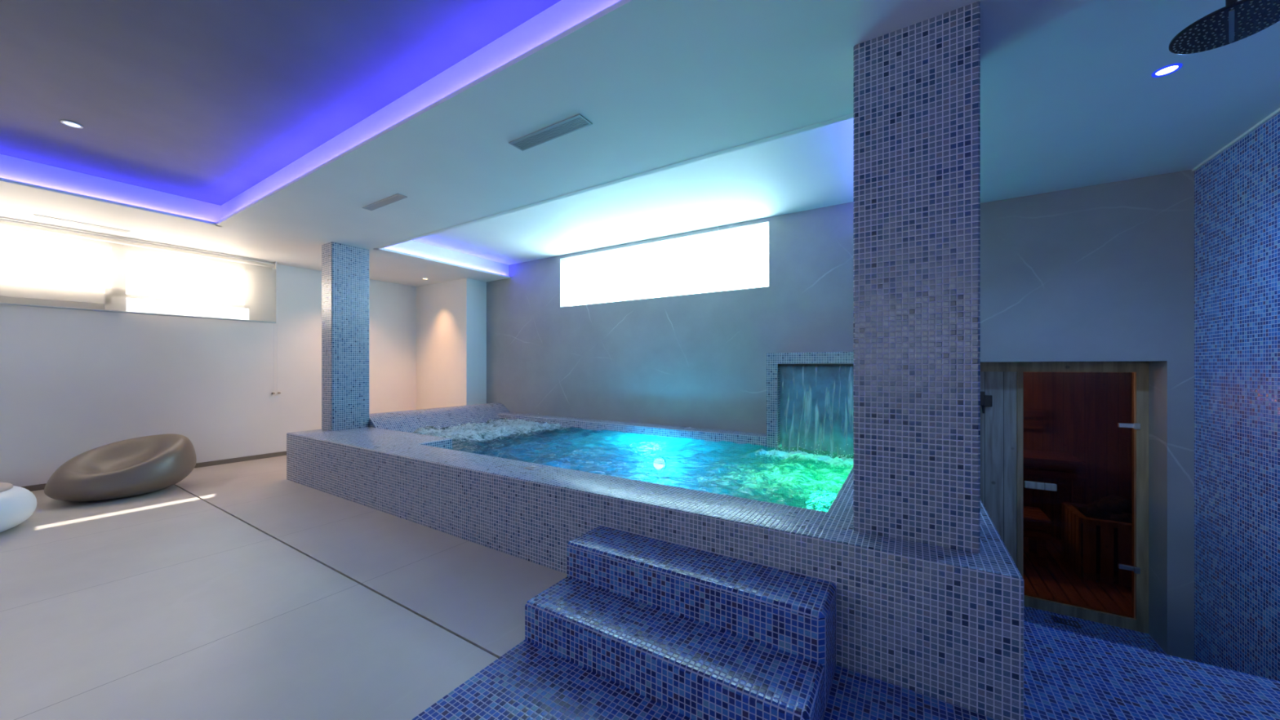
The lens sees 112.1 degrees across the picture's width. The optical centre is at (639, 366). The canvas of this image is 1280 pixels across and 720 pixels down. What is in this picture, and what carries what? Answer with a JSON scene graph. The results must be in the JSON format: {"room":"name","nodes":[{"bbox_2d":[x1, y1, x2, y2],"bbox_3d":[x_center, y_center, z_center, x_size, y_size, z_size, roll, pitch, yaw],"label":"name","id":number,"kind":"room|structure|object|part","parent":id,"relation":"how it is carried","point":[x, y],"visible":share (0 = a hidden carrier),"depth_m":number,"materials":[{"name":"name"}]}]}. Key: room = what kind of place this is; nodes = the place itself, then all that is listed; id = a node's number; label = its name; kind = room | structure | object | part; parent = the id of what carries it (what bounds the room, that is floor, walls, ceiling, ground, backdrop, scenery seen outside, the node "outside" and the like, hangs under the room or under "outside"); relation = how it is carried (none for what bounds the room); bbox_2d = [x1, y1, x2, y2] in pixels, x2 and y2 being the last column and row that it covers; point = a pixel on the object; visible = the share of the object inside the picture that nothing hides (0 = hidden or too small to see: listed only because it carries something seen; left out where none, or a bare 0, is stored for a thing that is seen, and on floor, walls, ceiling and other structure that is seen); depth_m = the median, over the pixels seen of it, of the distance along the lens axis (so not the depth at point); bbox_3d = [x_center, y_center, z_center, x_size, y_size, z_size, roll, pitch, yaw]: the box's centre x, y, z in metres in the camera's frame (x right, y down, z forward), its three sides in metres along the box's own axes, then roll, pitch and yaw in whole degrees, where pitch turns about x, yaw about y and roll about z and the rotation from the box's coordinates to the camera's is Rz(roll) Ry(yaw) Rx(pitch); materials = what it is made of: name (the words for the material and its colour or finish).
{"room":"indoor pool spa","nodes":[
{"label":"indoor pool spa","id":0,"kind":"room"},
{"bbox_2d":[0,225,416,486],"bbox_3d":[-5.831,-0.215,4.366,0.120,2.950,8.000,0,0,32],"label":"wall","id":1,"kind":"structure","parent":0,"point":[73,383],"depth_m":5.01,"materials":[{"name":"white paint"}]},
{"bbox_2d":[0,231,249,311],"bbox_3d":[-5.997,-0.935,3.951,0.100,0.670,3.720,0,0,32],"label":"window","id":2,"kind":"structure","parent":1,"relation":"in","point":[32,267],"depth_m":4.55,"materials":[{"name":"white glass"}]},
{"bbox_2d":[0,218,280,394],"bbox_3d":[-5.889,-0.508,4.011,0.160,1.743,4.138,0,0,32],"label":"roller blind","id":3,"kind":"object","parent":2,"relation":"attached to","point":[2,222],"visible":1,"depth_m":4.63,"materials":[{"name":"fabric"}]},
{"bbox_3d":[-4.852,-0.495,5.758,0.004,1.670,0.004,0,0,32],"label":"cord","id":4,"kind":"part","parent":3,"relation":"part of","materials":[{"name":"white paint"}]},
{"bbox_2d":[20,451,286,491],"bbox_3d":[-5.298,1.173,3.814,1.370,0.055,7.630,0,0,32],"label":"baseboard","id":5,"kind":"structure","parent":1,"relation":"attached to","point":[40,486],"depth_m":5.34,"materials":[{"name":"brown stone"}]},
{"bbox_2d":[0,0,560,205],"bbox_3d":[-2.538,-1.630,0.706,6.650,0.080,4.500,0,0,32],"label":"ceiling","id":6,"kind":"structure","parent":0,"point":[204,100],"depth_m":2.34,"materials":[{"name":"grey paint"}]},
{"bbox_2d":[60,120,83,128],"bbox_3d":[-3.717,-1.593,2.818,0.092,0.018,0.092,0,0,32],"label":"recessed light","id":7,"kind":"object","parent":6,"relation":"in","point":[66,122],"visible":1,"depth_m":2.81,"materials":[{"name":"white paint"}]},
{"bbox_2d":[416,278,486,409],"bbox_3d":[-3.168,-0.070,7.211,1.370,2.660,0.390,0,0,32],"label":"wall","id":8,"kind":"structure","parent":0,"point":[451,315],"depth_m":6.94,"materials":[{"name":"white paint"}]},
{"bbox_2d":[412,118,853,265],"bbox_3d":[-0.401,-1.630,4.442,5.400,0.080,2.100,0,0,32],"label":"ceiling","id":9,"kind":"structure","parent":0,"point":[813,168],"depth_m":4.19,"materials":[{"name":"white paint"}]},
{"bbox_2d":[0,0,1279,286],"bbox_3d":[-2.019,-1.485,1.975,8.880,0.210,8.000,0,0,32],"label":"ceiling","id":10,"kind":"structure","parent":0,"point":[1070,98],"depth_m":2.39,"materials":[{"name":"white paint"}]},
{"bbox_2d":[32,213,130,233],"bbox_3d":[-5.366,-1.377,4.157,0.095,0.006,0.570,0,0,32],"label":"ceiling vent","id":11,"kind":"object","parent":10,"relation":"in","point":[33,215],"visible":1,"depth_m":4.13,"materials":[{"name":"white paint"}]},
{"bbox_2d":[0,0,654,226],"bbox_3d":[-2.538,-1.390,0.706,6.450,0.024,4.300,0,0,32],"label":"trim","id":12,"kind":"structure","parent":10,"relation":"attached to","point":[621,8],"depth_m":2.28,"materials":[{"name":"white paint"}]},
{"bbox_2d":[361,193,407,210],"bbox_3d":[-2.144,-1.377,3.607,0.565,0.006,0.078,0,0,32],"label":"ceiling vent","id":13,"kind":"object","parent":10,"relation":"in","point":[397,197],"visible":1,"depth_m":3.59,"materials":[{"name":"silver metal"}]},
{"bbox_2d":[508,113,592,151],"bbox_3d":[-0.538,-1.377,2.543,0.565,0.006,0.112,0,0,32],"label":"ceiling vent","id":14,"kind":"object","parent":10,"relation":"in","point":[575,122],"visible":1,"depth_m":2.53,"materials":[{"name":"silver metal"}]},
{"bbox_2d":[1151,62,1182,77],"bbox_3d":[2.448,-1.383,2.001,0.092,0.018,0.092,0,0,32],"label":"recessed light","id":15,"kind":"object","parent":10,"relation":"in","point":[1168,69],"visible":1,"depth_m":2.00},
{"bbox_2d":[1168,0,1279,53],"bbox_3d":[1.801,-1.207,1.311,0.242,0.345,0.242,0,0,32],"label":"shower head","id":16,"kind":"object","parent":10,"relation":"hanging from","point":[1235,21],"visible":1,"depth_m":1.31},
{"bbox_2d":[0,455,1279,719],"bbox_3d":[-2.019,1.230,1.975,8.880,0.060,8.000,0,0,32],"label":"floor","id":17,"kind":"structure","parent":0,"point":[163,604],"depth_m":1.91,"materials":[{"name":"tile"}]},
{"bbox_2d":[0,482,36,532],"bbox_3d":[-4.916,1.037,2.983,0.860,0.326,0.860,0,0,32],"label":"pouf","id":18,"kind":"object","parent":17,"relation":"on","point":[17,504],"visible":1,"depth_m":3.14,"materials":[{"name":"white"}]},
{"bbox_2d":[0,482,13,492],"bbox_3d":[-4.916,0.892,2.983,0.650,0.036,0.650,0,0,32],"label":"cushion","id":19,"kind":"object","parent":18,"relation":"on","point":[4,486],"depth_m":3.18,"materials":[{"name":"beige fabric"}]},
{"bbox_2d":[44,433,196,502],"bbox_3d":[-4.878,0.945,4.095,0.826,0.510,0.940,0,0,32],"label":"lounge chair","id":20,"kind":"object","parent":17,"relation":"on","point":[140,465],"visible":1,"depth_m":3.98,"materials":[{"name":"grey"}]},
{"bbox_2d":[286,402,1023,719],"bbox_3d":[-0.532,1.308,4.165,5.972,1.483,2.710,0,0,32],"label":"pool","id":21,"kind":"object","parent":17,"relation":"in","point":[944,624],"visible":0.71,"depth_m":2.11,"materials":[{"name":"tile"}]},
{"bbox_2d":[321,241,368,431],"bbox_3d":[-3.398,-0.339,4.978,0.248,2.083,0.393,0,0,32],"label":"pillar","id":22,"kind":"structure","parent":21,"relation":"on","point":[344,268],"depth_m":4.87,"materials":[{"name":"blue tile"}]},
{"bbox_3d":[-0.742,0.701,2.998,0.110,0.004,0.090,0,0,32],"label":"button plate","id":23,"kind":"part","parent":21,"relation":"part of","materials":[{"name":"grey metal"}]},
{"bbox_2d":[413,417,853,511],"bbox_3d":[-0.594,0.786,4.307,4.895,0.117,2.142,0,0,32],"label":"pool water","id":24,"kind":"object","parent":21,"relation":"in","point":[787,477],"visible":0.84,"depth_m":3.74,"materials":[{"name":"teal liquid"}]},
{"bbox_2d":[411,410,852,461],"bbox_3d":[-0.406,0.657,4.405,4.640,0.254,1.574,0,0,32],"label":"water spray","id":25,"kind":"object","parent":24,"relation":"on","point":[471,411],"visible":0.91,"depth_m":5.05,"materials":[{"name":"white liquid"}]},
{"bbox_2d":[853,1,980,553],"bbox_3d":[1.215,-0.339,1.921,0.431,2.083,0.435,0,0,32],"label":"pillar","id":26,"kind":"structure","parent":21,"relation":"on","point":[917,86],"depth_m":1.73,"materials":[{"name":"blue tile"}]},
{"bbox_2d":[524,524,835,719],"bbox_3d":[0.142,1.034,1.816,1.185,0.331,0.552,0,0,32],"label":"steps","id":27,"kind":"structure","parent":17,"relation":"on","point":[700,634],"depth_m":1.67,"materials":[{"name":"blue tile"}]},
{"bbox_2d":[486,169,1194,660],"bbox_3d":[0.835,0.210,5.142,7.610,3.800,0.400,0,0,32],"label":"wall","id":28,"kind":"structure","parent":0,"point":[1103,272],"depth_m":4.15,"materials":[{"name":"paint"}]},
{"bbox_2d":[373,113,853,278],"bbox_3d":[-0.374,-1.390,4.484,5.200,0.024,2.000,0,0,32],"label":"trim","id":29,"kind":"structure","parent":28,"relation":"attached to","point":[849,116],"depth_m":3.25,"materials":[{"name":"white paint"}]},
{"bbox_2d":[568,226,768,306],"bbox_3d":[0.213,-1.200,5.515,2.959,0.690,0.010,0,0,32],"label":"window","id":30,"kind":"structure","parent":28,"relation":"in","point":[738,260],"depth_m":5.37,"materials":[{"name":"white glass"}]},
{"bbox_2d":[766,351,853,455],"bbox_3d":[1.765,0.781,4.146,1.005,1.838,0.300,0,0,32],"label":"wall","id":31,"kind":"structure","parent":28,"relation":"attached to","point":[823,371],"depth_m":4.15,"materials":[{"name":"tile"}]},
{"bbox_3d":[1.716,-0.020,4.067,0.785,0.024,0.085,0,0,32],"label":"spout","id":32,"kind":"part","parent":31,"relation":"part of","materials":[{"name":"black plastic"}]},
{"bbox_2d":[786,364,852,453],"bbox_3d":[1.656,0.400,3.957,0.789,0.840,0.256,0,0,32],"label":"water","id":33,"kind":"object","parent":31,"relation":"attached to","point":[850,397],"visible":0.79,"depth_m":3.90,"materials":[{"name":"teal liquid"}]},
{"bbox_2d":[980,361,1148,633],"bbox_3d":[3.421,1.004,3.653,1.193,2.093,0.095,0,0,32],"label":"door","id":34,"kind":"structure","parent":28,"relation":"in","point":[1064,445],"depth_m":3.54,"materials":[{"name":"brown wood"}]},
{"bbox_2d":[980,391,991,413],"bbox_3d":[3.055,0.313,3.824,0.112,0.195,0.075,0,0,32],"label":"thermostat","id":35,"kind":"object","parent":34,"relation":"attached to","point":[985,400],"visible":0.56,"depth_m":3.80,"materials":[{"name":"black plastic"}]},
{"bbox_3d":[3.019,0.278,3.820,0.055,0.125,0.030,0,0,32],"label":"knob","id":36,"kind":"part","parent":35,"relation":"part of","materials":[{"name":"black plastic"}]},
{"bbox_3d":[3.099,1.005,3.864,0.423,1.928,0.040,0,0,32],"label":"panel","id":37,"kind":"part","parent":34,"relation":"part of","materials":[{"name":"brown wood"}]},
{"bbox_3d":[3.381,1.005,3.639,0.205,0.060,0.030,0,0,32],"label":"handle","id":38,"kind":"part","parent":34,"relation":"part of","materials":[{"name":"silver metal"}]},
{"bbox_3d":[3.587,1.005,3.545,0.654,1.920,0.008,0,0,32],"label":"glass panel","id":39,"kind":"part","parent":34,"relation":"part of","materials":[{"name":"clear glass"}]},
{"bbox_2d":[1022,371,1132,373],"bbox_3d":[4.469,0.975,5.430,2.600,2.150,0.050,0,0,32],"label":"wall","id":40,"kind":"structure","parent":0,"point":[1023,371],"depth_m":4.84,"materials":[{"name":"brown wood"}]},
{"bbox_2d":[1023,605,1194,661],"bbox_3d":[2.865,2.080,2.683,1.358,0.060,2.210,0,0,32],"label":"floor","id":41,"kind":"structure","parent":0,"point":[1141,640],"depth_m":3.36,"materials":[{"name":"blue tile"}]},
{"bbox_2d":[1050,615,1081,628],"bbox_3d":[3.422,2.048,3.461,0.160,0.004,0.100,0,0,32],"label":"floor drain","id":42,"kind":"object","parent":41,"relation":"on","point":[1052,617],"visible":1,"depth_m":3.46,"materials":[{"name":"black plastic"}]},
{"bbox_2d":[1194,112,1279,681],"bbox_3d":[1.793,0.210,-0.416,0.120,3.800,8.000,0,0,32],"label":"wall","id":43,"kind":"structure","parent":0,"point":[1237,192],"depth_m":2.62,"materials":[{"name":"tile"}]},
{"bbox_2d":[1191,107,1279,171],"bbox_3d":[1.737,-1.373,-0.381,0.012,0.014,8.000,0,0,32],"label":"trim","id":44,"kind":"structure","parent":43,"relation":"attached to","point":[1277,111],"depth_m":2.58,"materials":[{"name":"white paint"}]}
]}

